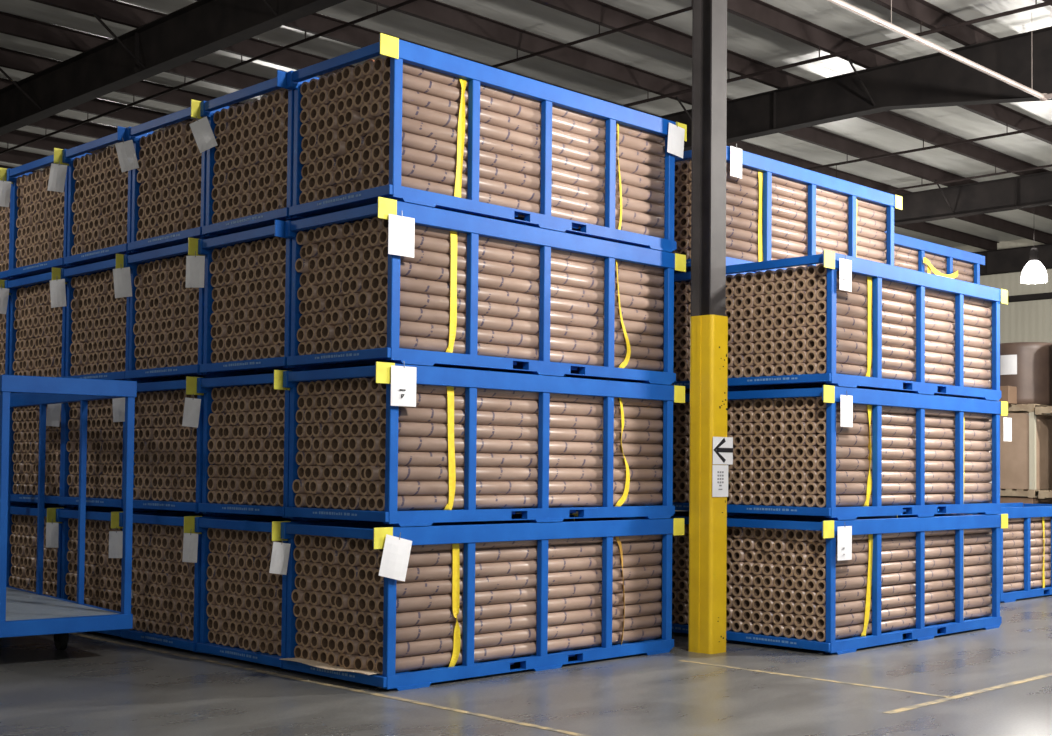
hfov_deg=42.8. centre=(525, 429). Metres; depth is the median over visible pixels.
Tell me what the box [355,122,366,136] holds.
cardboard tube
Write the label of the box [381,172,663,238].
cardboard tube
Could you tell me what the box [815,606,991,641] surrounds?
cardboard tube
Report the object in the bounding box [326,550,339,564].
cardboard tube
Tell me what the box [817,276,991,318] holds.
cardboard tube
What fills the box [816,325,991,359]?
cardboard tube
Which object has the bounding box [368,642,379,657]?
cardboard tube
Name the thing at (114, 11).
beam
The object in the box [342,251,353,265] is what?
cardboard tube
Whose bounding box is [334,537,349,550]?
cardboard tube
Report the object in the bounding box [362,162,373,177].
cardboard tube
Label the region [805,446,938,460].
cardboard tube
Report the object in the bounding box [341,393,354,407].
cardboard tube
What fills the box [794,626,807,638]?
cardboard tube
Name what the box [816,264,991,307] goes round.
cardboard tube
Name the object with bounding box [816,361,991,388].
cardboard tube
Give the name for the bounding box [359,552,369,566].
cardboard tube
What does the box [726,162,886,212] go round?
cardboard tube
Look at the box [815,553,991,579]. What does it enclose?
cardboard tube
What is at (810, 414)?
cardboard tube
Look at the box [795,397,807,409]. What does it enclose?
cardboard tube
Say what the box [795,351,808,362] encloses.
cardboard tube
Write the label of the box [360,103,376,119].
cardboard tube
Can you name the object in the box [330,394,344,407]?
cardboard tube
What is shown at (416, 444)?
cardboard tube
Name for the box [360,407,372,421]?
cardboard tube
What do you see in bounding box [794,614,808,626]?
cardboard tube
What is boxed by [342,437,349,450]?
cardboard tube
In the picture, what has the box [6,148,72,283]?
crate
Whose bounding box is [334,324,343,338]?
cardboard tube
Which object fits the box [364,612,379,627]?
cardboard tube
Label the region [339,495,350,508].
cardboard tube
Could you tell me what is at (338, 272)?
cardboard tube
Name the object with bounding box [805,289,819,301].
cardboard tube
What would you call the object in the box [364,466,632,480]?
cardboard tube
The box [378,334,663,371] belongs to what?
cardboard tube
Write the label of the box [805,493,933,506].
cardboard tube
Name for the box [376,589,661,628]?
cardboard tube
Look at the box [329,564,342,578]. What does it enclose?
cardboard tube
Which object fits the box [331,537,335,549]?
cardboard tube
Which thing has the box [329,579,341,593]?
cardboard tube
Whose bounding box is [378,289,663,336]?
cardboard tube
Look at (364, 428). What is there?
cardboard tube
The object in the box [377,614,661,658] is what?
cardboard tube
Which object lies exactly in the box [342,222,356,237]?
cardboard tube
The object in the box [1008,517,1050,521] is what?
cardboard tube
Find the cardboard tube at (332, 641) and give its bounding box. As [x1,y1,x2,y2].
[328,637,339,651]
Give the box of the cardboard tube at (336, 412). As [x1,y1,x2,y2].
[332,408,343,422]
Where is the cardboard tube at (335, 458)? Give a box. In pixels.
[332,451,342,465]
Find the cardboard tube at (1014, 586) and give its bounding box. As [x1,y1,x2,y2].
[990,578,1050,591]
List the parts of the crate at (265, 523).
post, rail, sill, rail, post, rail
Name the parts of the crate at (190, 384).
rail, sill, post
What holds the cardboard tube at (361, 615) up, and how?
on the cardboard tube at (361, 632)
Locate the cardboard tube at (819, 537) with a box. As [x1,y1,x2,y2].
[816,528,991,541]
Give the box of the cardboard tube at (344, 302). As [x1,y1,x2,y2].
[342,294,354,308]
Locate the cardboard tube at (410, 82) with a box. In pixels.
[382,69,664,156]
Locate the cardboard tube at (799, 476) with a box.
[794,470,808,481]
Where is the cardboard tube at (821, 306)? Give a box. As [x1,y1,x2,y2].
[816,300,991,338]
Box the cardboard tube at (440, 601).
[377,577,661,613]
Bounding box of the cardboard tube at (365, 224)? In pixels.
[361,218,372,233]
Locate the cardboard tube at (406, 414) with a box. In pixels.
[380,406,662,431]
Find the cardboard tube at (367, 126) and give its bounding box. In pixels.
[361,118,374,133]
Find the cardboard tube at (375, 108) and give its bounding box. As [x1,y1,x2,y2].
[370,101,384,116]
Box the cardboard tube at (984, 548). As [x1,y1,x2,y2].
[816,543,991,566]
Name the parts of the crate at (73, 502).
post, sill, post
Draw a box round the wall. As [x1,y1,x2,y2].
[675,239,1051,510]
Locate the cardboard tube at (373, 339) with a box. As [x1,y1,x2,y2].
[368,334,379,348]
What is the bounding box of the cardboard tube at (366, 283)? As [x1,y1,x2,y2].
[362,277,374,291]
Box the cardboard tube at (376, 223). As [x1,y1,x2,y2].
[370,217,383,231]
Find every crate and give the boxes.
[0,168,15,280]
[0,280,14,392]
[4,267,66,376]
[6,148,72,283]
[9,504,120,597]
[10,393,69,506]
[56,508,175,637]
[58,403,134,510]
[61,254,129,380]
[62,126,137,272]
[119,511,262,653]
[124,237,211,382]
[126,99,209,258]
[133,376,210,515]
[195,513,577,668]
[197,370,296,519]
[198,220,298,377]
[200,70,299,243]
[281,515,683,690]
[283,362,684,526]
[285,197,685,384]
[287,33,686,252]
[615,511,781,633]
[662,394,689,510]
[663,146,901,282]
[663,272,805,397]
[726,250,1007,400]
[726,512,1007,654]
[727,385,1007,519]
[885,231,984,284]
[937,503,1051,602]
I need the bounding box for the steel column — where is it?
[688,0,728,653]
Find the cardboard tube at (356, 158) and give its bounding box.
[351,150,364,164]
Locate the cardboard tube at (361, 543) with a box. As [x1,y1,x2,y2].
[356,539,367,551]
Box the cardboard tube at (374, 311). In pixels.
[370,305,380,319]
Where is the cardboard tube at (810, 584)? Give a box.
[805,564,981,590]
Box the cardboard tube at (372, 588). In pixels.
[366,583,379,597]
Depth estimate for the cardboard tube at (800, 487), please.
10.91 m
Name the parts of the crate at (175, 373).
post, rail, rail, rail, sill, post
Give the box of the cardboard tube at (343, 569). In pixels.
[339,565,350,579]
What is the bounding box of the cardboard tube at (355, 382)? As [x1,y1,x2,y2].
[351,378,369,392]
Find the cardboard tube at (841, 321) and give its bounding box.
[817,313,991,348]
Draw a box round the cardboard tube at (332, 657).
[327,651,339,665]
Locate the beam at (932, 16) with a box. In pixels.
[870,0,997,45]
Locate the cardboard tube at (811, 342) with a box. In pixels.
[806,338,819,350]
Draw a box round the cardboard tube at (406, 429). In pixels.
[379,421,662,443]
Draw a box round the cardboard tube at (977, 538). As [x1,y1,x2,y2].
[815,533,991,554]
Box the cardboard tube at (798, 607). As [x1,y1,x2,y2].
[793,602,807,614]
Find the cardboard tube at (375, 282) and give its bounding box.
[371,276,381,290]
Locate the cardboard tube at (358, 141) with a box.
[352,135,365,150]
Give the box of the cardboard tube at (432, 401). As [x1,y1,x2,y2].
[380,391,662,419]
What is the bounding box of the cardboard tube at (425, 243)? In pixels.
[379,229,663,287]
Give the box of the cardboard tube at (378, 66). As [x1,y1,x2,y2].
[373,57,385,72]
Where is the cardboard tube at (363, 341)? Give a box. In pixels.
[359,336,578,367]
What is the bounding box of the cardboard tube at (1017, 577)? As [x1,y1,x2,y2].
[991,570,1050,584]
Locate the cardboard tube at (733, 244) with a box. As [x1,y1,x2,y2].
[726,237,822,265]
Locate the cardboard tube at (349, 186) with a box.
[344,181,354,193]
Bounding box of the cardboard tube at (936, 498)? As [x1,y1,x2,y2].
[815,493,991,506]
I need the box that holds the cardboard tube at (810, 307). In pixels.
[805,301,819,313]
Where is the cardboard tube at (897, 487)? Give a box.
[816,482,991,494]
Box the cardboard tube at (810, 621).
[804,615,818,627]
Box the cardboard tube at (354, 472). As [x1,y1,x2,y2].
[349,466,361,479]
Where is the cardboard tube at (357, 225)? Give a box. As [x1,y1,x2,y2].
[353,221,364,235]
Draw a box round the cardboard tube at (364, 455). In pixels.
[359,451,371,465]
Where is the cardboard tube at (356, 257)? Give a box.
[351,249,364,264]
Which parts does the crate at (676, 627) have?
rail, sill, rail, rail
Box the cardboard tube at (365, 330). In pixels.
[359,321,372,335]
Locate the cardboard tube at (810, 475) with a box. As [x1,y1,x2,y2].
[805,470,941,481]
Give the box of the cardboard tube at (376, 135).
[371,130,385,145]
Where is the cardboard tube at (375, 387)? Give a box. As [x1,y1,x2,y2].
[370,377,653,407]
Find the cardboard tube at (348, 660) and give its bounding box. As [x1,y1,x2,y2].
[342,654,360,668]
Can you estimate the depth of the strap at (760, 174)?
12.10 m
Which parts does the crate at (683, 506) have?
sill, rail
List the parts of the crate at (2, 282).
post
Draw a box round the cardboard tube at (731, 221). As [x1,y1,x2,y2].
[726,215,885,260]
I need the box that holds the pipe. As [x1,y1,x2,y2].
[826,0,1051,100]
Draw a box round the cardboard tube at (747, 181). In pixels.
[726,170,886,222]
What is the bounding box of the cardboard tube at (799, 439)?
[794,434,808,445]
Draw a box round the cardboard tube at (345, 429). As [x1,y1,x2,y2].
[341,422,355,436]
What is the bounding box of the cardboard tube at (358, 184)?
[354,180,617,242]
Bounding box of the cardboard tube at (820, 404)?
[816,397,991,419]
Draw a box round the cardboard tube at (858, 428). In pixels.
[816,421,991,440]
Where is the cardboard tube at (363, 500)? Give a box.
[359,495,370,509]
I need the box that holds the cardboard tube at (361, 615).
[357,611,371,625]
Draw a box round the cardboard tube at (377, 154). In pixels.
[372,145,385,160]
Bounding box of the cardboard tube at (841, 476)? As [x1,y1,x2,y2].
[816,470,991,482]
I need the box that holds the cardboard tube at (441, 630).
[375,602,661,644]
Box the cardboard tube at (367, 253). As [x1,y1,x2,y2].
[362,248,374,262]
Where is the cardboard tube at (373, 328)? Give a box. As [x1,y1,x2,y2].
[370,320,645,359]
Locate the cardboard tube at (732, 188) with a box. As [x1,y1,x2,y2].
[726,181,886,231]
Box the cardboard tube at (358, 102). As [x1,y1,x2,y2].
[354,93,363,107]
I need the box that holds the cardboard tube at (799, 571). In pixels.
[793,565,808,577]
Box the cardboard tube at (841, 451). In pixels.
[817,446,991,461]
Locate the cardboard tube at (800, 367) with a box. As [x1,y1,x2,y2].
[795,363,807,374]
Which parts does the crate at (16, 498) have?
post, sill, post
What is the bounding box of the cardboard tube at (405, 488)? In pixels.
[379,481,662,495]
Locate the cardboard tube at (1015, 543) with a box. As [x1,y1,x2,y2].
[990,537,1050,548]
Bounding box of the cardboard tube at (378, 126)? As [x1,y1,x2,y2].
[374,116,383,130]
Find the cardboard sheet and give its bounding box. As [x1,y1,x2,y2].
[279,658,379,674]
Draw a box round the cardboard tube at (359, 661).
[354,655,370,669]
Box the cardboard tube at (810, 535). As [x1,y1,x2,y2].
[805,530,817,541]
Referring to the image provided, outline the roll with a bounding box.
[989,342,1051,404]
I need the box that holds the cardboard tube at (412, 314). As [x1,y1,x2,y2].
[379,304,663,348]
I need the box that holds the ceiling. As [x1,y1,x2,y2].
[0,0,1051,246]
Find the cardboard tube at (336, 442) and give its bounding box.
[330,437,343,450]
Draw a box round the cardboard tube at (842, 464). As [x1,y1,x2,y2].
[816,458,991,471]
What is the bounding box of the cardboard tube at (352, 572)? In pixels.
[347,566,361,580]
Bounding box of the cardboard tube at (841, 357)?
[816,349,991,379]
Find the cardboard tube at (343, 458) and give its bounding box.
[339,451,350,465]
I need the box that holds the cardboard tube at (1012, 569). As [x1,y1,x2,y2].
[989,562,1050,575]
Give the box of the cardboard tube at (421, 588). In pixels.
[378,565,661,598]
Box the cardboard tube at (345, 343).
[341,337,351,350]
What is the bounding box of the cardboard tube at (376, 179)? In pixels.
[371,175,580,229]
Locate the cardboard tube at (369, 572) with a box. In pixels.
[365,553,643,582]
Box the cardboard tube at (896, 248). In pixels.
[894,245,973,268]
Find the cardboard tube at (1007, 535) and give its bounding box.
[990,529,1050,539]
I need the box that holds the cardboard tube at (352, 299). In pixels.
[347,293,361,307]
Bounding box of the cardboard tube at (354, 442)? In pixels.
[348,437,362,450]
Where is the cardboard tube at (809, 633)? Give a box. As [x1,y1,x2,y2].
[804,627,818,639]
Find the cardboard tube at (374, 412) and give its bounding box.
[369,407,381,421]
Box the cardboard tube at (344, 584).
[340,580,350,593]
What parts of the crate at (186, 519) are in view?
rail, sill, rail, post, rail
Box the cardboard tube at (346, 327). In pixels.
[341,323,354,337]
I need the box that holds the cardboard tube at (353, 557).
[347,551,361,565]
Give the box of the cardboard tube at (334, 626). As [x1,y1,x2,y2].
[330,622,339,636]
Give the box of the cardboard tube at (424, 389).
[380,383,662,407]
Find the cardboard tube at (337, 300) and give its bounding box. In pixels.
[332,296,344,310]
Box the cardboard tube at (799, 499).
[793,494,819,505]
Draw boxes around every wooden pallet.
[990,489,1051,497]
[1008,404,1051,413]
[1035,406,1051,415]
[1038,490,1051,498]
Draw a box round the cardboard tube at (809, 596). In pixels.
[804,590,818,602]
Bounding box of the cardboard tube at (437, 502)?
[375,493,662,510]
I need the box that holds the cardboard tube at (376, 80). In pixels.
[371,72,384,87]
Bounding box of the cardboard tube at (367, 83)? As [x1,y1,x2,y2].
[363,75,375,90]
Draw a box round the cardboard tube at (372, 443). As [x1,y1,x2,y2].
[366,436,563,454]
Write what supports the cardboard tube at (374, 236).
on the cardboard tube at (377, 251)
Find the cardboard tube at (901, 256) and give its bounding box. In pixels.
[884,251,973,275]
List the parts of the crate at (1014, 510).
rail, post, rail, rail, rail, post, rail, post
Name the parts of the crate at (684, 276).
rail, sill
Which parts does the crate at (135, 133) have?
post, rail, rail, rail, sill, post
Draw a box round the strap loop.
[923,257,957,278]
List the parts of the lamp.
lamp shade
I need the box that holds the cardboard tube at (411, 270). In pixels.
[378,259,663,311]
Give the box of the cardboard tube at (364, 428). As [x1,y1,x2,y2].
[360,422,381,436]
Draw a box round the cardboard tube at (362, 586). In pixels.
[358,582,368,596]
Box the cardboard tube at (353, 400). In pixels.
[349,393,362,407]
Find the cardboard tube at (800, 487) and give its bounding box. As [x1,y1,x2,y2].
[794,482,809,493]
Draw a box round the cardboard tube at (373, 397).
[368,392,382,406]
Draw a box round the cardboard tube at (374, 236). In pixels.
[369,231,384,246]
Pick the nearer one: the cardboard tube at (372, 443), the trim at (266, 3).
the cardboard tube at (372, 443)
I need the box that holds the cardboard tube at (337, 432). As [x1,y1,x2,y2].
[333,423,345,436]
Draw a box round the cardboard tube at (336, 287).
[332,281,345,295]
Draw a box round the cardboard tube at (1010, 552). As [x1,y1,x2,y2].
[988,545,1050,556]
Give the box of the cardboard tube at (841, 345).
[816,337,991,369]
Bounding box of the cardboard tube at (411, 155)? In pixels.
[382,143,664,217]
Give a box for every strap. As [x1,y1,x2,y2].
[444,386,455,509]
[446,231,456,352]
[449,543,460,666]
[454,78,466,197]
[615,259,630,367]
[615,398,629,506]
[615,536,624,644]
[617,123,621,229]
[758,171,762,261]
[856,198,856,256]
[860,534,872,636]
[864,405,871,505]
[866,276,871,376]
[1042,517,1044,587]
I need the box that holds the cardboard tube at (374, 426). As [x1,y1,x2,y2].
[369,421,635,443]
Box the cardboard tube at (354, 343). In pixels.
[350,337,360,350]
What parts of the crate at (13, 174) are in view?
post, rail, rail, rail, sill, post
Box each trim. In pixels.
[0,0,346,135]
[0,11,284,96]
[0,47,243,107]
[0,68,41,109]
[0,78,192,128]
[0,130,106,153]
[0,147,50,168]
[0,165,35,171]
[27,115,122,142]
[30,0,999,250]
[93,13,145,68]
[262,0,276,15]
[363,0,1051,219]
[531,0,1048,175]
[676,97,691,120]
[727,0,1051,144]
[846,55,874,105]
[935,180,953,212]
[972,243,1051,276]
[1000,292,1051,302]
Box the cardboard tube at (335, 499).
[331,494,341,508]
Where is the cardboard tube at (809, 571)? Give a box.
[805,566,818,578]
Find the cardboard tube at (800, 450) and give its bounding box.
[795,446,807,457]
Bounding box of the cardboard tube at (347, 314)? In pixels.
[342,309,354,323]
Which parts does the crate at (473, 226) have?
post, rail, rail, rail, sill, post, post, rail, rail, post, post, sill, post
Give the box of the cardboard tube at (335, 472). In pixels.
[330,466,343,479]
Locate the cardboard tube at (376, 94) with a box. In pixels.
[372,87,384,101]
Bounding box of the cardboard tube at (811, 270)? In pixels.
[806,265,819,277]
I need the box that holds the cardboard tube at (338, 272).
[334,267,344,281]
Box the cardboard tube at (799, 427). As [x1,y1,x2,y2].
[794,421,808,433]
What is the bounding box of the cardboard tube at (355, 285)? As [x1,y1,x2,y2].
[349,278,363,292]
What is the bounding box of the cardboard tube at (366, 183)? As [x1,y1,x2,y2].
[362,177,579,230]
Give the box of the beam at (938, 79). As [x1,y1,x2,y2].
[659,26,1051,150]
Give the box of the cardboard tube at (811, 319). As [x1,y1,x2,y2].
[806,313,819,326]
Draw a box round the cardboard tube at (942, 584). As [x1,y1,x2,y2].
[815,574,991,603]
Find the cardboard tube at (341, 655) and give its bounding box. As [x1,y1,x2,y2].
[338,653,348,666]
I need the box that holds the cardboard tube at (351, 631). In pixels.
[347,625,361,639]
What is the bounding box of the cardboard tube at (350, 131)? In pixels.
[346,124,356,138]
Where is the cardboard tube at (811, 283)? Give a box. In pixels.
[806,277,819,289]
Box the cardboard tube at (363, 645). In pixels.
[358,641,374,655]
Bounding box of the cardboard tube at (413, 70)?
[384,56,664,145]
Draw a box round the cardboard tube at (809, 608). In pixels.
[804,585,980,615]
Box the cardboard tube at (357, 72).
[353,64,365,78]
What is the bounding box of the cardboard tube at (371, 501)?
[367,496,377,510]
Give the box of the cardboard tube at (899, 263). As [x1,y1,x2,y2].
[885,259,973,282]
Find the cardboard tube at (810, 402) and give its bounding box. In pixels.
[805,397,819,409]
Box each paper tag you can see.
[0,177,10,206]
[0,284,8,313]
[46,403,60,426]
[46,519,58,547]
[47,161,66,191]
[50,279,65,307]
[109,527,122,557]
[112,397,124,421]
[113,267,131,297]
[115,138,138,171]
[182,394,200,427]
[182,533,197,562]
[185,251,204,287]
[189,116,216,152]
[269,538,290,574]
[378,532,411,581]
[388,214,414,257]
[391,364,416,406]
[667,121,684,157]
[730,144,741,178]
[837,522,851,560]
[839,255,851,291]
[840,391,852,426]
[1003,414,1011,440]
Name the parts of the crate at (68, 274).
post, rail, rail, sill, post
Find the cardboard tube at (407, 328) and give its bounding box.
[376,318,663,360]
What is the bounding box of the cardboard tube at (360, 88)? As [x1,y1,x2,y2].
[356,78,365,92]
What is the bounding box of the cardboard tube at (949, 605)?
[816,595,991,628]
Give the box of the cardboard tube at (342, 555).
[337,550,353,564]
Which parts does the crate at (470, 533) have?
post, rail, sill, post, rail, post, rail, rail, post, rail, post, post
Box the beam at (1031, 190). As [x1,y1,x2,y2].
[885,171,1051,225]
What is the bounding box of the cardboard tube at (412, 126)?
[382,113,664,192]
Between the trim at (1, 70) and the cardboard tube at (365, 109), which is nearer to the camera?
the cardboard tube at (365, 109)
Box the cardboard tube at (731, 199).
[726,192,886,241]
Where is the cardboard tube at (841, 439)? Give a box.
[816,433,991,450]
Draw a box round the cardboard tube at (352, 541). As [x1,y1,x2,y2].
[348,538,357,550]
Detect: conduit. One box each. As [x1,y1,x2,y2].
[0,0,417,153]
[490,0,692,67]
[620,0,1051,106]
[805,123,1051,169]
[883,164,1051,191]
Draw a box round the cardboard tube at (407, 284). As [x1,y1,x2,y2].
[380,274,663,324]
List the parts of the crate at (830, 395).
rail, sill, post, post, rail, rail, post, post, post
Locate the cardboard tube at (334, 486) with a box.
[331,480,340,493]
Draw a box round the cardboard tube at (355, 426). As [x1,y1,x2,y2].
[350,422,362,436]
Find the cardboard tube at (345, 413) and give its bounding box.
[340,408,353,421]
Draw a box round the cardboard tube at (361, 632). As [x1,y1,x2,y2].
[356,626,373,640]
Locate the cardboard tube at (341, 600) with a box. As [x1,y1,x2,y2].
[334,594,351,608]
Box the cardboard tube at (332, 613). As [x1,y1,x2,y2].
[328,608,348,621]
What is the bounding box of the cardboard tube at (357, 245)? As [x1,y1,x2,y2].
[353,235,365,250]
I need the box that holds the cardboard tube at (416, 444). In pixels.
[379,436,662,455]
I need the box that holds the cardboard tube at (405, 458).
[378,451,662,468]
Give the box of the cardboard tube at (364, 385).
[359,377,372,391]
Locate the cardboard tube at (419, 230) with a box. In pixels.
[382,219,663,276]
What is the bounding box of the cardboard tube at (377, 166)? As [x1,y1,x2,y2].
[371,160,385,175]
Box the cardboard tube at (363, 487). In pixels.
[359,481,370,494]
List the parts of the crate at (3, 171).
sill, post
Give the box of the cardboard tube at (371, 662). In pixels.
[366,657,378,671]
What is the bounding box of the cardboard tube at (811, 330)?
[806,326,819,338]
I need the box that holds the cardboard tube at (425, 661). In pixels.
[375,626,661,674]
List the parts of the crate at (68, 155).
post, rail, rail, rail, sill, rail, post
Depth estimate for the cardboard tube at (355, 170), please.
9.10 m
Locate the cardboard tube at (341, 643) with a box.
[336,638,350,652]
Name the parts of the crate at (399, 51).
post, rail, rail, rail, sill, post, post, rail, rail, post, post, post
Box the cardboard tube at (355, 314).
[352,308,370,322]
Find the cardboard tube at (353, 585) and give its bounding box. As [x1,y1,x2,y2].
[348,581,360,595]
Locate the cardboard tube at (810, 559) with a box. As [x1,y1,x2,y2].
[805,554,818,565]
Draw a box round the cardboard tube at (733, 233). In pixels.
[726,226,885,263]
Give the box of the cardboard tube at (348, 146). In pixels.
[345,139,354,152]
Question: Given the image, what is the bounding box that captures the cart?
[0,375,136,649]
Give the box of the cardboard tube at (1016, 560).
[989,553,1050,565]
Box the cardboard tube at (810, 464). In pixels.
[805,458,818,469]
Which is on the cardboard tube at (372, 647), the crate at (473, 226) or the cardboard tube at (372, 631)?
the cardboard tube at (372, 631)
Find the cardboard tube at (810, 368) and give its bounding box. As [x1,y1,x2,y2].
[805,362,819,373]
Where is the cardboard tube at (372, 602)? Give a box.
[367,597,380,612]
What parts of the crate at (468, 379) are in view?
post, rail, rail, sill, post, post, rail, rail, post, post, post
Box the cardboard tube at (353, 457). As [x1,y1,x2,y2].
[348,451,361,465]
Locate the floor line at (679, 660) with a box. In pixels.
[679,660,950,697]
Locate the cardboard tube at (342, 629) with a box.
[338,623,349,637]
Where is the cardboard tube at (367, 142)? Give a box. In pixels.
[364,134,375,148]
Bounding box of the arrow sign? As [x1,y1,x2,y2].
[713,437,732,464]
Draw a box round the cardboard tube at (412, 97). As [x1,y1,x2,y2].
[381,83,664,168]
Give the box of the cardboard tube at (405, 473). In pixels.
[379,466,662,480]
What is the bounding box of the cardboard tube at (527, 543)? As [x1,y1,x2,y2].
[377,534,661,553]
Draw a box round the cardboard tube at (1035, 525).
[1003,521,1050,530]
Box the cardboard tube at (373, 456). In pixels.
[369,451,642,468]
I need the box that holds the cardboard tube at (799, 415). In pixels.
[794,409,815,421]
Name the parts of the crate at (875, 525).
rail, sill, rail, post, post, rail, rail, post, rail, post, post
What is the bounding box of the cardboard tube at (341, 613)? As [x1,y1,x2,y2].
[337,609,349,623]
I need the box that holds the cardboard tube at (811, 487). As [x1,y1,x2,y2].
[806,482,819,494]
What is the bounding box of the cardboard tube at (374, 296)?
[371,290,381,305]
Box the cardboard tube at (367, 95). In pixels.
[362,90,373,104]
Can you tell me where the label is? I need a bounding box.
[712,465,727,496]
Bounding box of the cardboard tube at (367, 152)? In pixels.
[362,148,374,162]
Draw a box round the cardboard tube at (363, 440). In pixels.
[360,436,368,450]
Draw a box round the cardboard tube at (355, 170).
[350,164,364,179]
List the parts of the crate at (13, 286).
post, rail, rail, post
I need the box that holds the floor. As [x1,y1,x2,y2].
[0,512,1051,735]
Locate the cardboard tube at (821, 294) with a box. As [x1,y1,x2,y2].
[816,288,991,328]
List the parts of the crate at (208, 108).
post, rail, rail, rail, sill, rail, post, rail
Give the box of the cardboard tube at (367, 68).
[362,60,374,75]
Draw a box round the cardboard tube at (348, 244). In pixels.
[344,237,355,251]
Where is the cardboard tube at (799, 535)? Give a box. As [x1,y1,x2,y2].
[794,530,806,540]
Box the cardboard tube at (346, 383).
[341,379,354,392]
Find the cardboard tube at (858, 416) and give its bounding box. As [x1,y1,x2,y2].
[816,409,991,429]
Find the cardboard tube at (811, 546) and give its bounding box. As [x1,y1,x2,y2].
[807,541,820,553]
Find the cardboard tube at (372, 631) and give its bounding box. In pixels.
[368,602,649,642]
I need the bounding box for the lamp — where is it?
[1021,248,1047,283]
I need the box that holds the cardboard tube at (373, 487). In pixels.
[368,481,381,495]
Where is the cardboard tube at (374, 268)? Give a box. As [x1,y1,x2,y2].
[371,261,653,311]
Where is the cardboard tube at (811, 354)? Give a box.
[806,350,820,362]
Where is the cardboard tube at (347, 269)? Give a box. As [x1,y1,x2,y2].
[343,266,352,279]
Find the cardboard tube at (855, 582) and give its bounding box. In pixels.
[816,564,991,591]
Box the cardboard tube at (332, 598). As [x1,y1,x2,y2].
[330,593,341,607]
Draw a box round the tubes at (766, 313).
[0,66,1050,663]
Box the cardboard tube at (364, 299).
[358,292,372,306]
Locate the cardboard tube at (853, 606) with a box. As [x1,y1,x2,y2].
[815,585,991,616]
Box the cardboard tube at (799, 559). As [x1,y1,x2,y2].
[794,553,809,565]
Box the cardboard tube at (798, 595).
[793,590,808,601]
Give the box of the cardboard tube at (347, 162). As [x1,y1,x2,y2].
[343,153,352,166]
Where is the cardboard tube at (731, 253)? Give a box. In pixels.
[726,248,807,267]
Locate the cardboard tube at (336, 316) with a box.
[331,310,344,324]
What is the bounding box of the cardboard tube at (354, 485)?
[349,480,363,494]
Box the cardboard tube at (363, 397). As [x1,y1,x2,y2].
[358,392,375,406]
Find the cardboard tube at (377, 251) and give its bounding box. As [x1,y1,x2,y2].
[372,246,383,260]
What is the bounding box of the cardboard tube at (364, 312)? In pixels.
[359,306,373,321]
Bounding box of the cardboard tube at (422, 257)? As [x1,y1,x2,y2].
[382,245,663,300]
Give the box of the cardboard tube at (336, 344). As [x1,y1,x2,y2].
[332,338,342,351]
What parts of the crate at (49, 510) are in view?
post, rail, rail, post, rail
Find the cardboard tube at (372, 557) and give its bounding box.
[367,553,379,567]
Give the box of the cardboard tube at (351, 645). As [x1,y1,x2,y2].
[346,639,360,654]
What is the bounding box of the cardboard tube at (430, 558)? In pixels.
[377,540,661,567]
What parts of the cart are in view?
post, post, post, rail, sill, rail, rail, post, post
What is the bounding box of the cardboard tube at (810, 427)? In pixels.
[805,421,820,433]
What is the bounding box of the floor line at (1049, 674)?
[883,673,1051,713]
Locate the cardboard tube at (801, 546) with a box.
[795,541,815,552]
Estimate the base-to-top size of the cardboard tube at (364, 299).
0.098 m
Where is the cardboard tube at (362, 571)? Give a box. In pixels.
[358,567,370,581]
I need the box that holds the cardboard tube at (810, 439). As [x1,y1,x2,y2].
[805,434,819,445]
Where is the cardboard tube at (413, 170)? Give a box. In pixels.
[383,158,664,229]
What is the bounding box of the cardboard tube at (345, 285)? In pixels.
[341,280,351,294]
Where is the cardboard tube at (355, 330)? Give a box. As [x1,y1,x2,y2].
[351,322,362,336]
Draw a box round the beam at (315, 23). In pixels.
[196,0,1051,243]
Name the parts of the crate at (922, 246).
post, rail, post, post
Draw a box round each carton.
[983,412,1051,489]
[990,497,1051,506]
[991,386,1016,403]
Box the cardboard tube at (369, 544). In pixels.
[366,539,378,552]
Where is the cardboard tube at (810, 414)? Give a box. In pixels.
[805,409,971,429]
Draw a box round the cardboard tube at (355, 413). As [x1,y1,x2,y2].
[351,407,363,421]
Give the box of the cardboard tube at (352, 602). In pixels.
[347,595,361,609]
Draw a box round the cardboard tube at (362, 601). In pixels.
[358,596,369,610]
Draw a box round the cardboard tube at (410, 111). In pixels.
[381,98,664,180]
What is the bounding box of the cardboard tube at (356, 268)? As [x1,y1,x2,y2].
[351,264,364,278]
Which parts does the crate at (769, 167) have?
rail, sill, rail, post, rail, post, post, post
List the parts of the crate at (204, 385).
post, rail, rail, sill, post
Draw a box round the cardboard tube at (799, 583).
[794,577,812,589]
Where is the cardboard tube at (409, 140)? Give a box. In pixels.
[381,128,664,204]
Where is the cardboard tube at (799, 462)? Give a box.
[795,458,807,469]
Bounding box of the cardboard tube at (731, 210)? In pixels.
[726,204,885,250]
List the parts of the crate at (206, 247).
post, rail, rail, rail, sill, rail, post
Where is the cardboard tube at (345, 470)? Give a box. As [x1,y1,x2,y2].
[341,466,351,479]
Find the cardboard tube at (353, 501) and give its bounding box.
[348,495,362,509]
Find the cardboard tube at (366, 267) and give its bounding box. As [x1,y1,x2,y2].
[361,262,374,277]
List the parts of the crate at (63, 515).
post, rail, sill, rail, post, rail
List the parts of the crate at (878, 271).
rail, rail, sill, post, post, rail, rail, post, post, sill, post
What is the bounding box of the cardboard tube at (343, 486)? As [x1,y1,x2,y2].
[338,480,352,494]
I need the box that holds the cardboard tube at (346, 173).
[343,167,357,181]
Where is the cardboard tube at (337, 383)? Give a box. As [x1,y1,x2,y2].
[333,379,351,393]
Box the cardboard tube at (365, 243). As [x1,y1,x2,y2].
[361,233,375,248]
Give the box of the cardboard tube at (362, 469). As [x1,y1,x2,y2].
[360,466,366,480]
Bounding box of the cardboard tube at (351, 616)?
[345,610,361,624]
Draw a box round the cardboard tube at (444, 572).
[373,553,661,583]

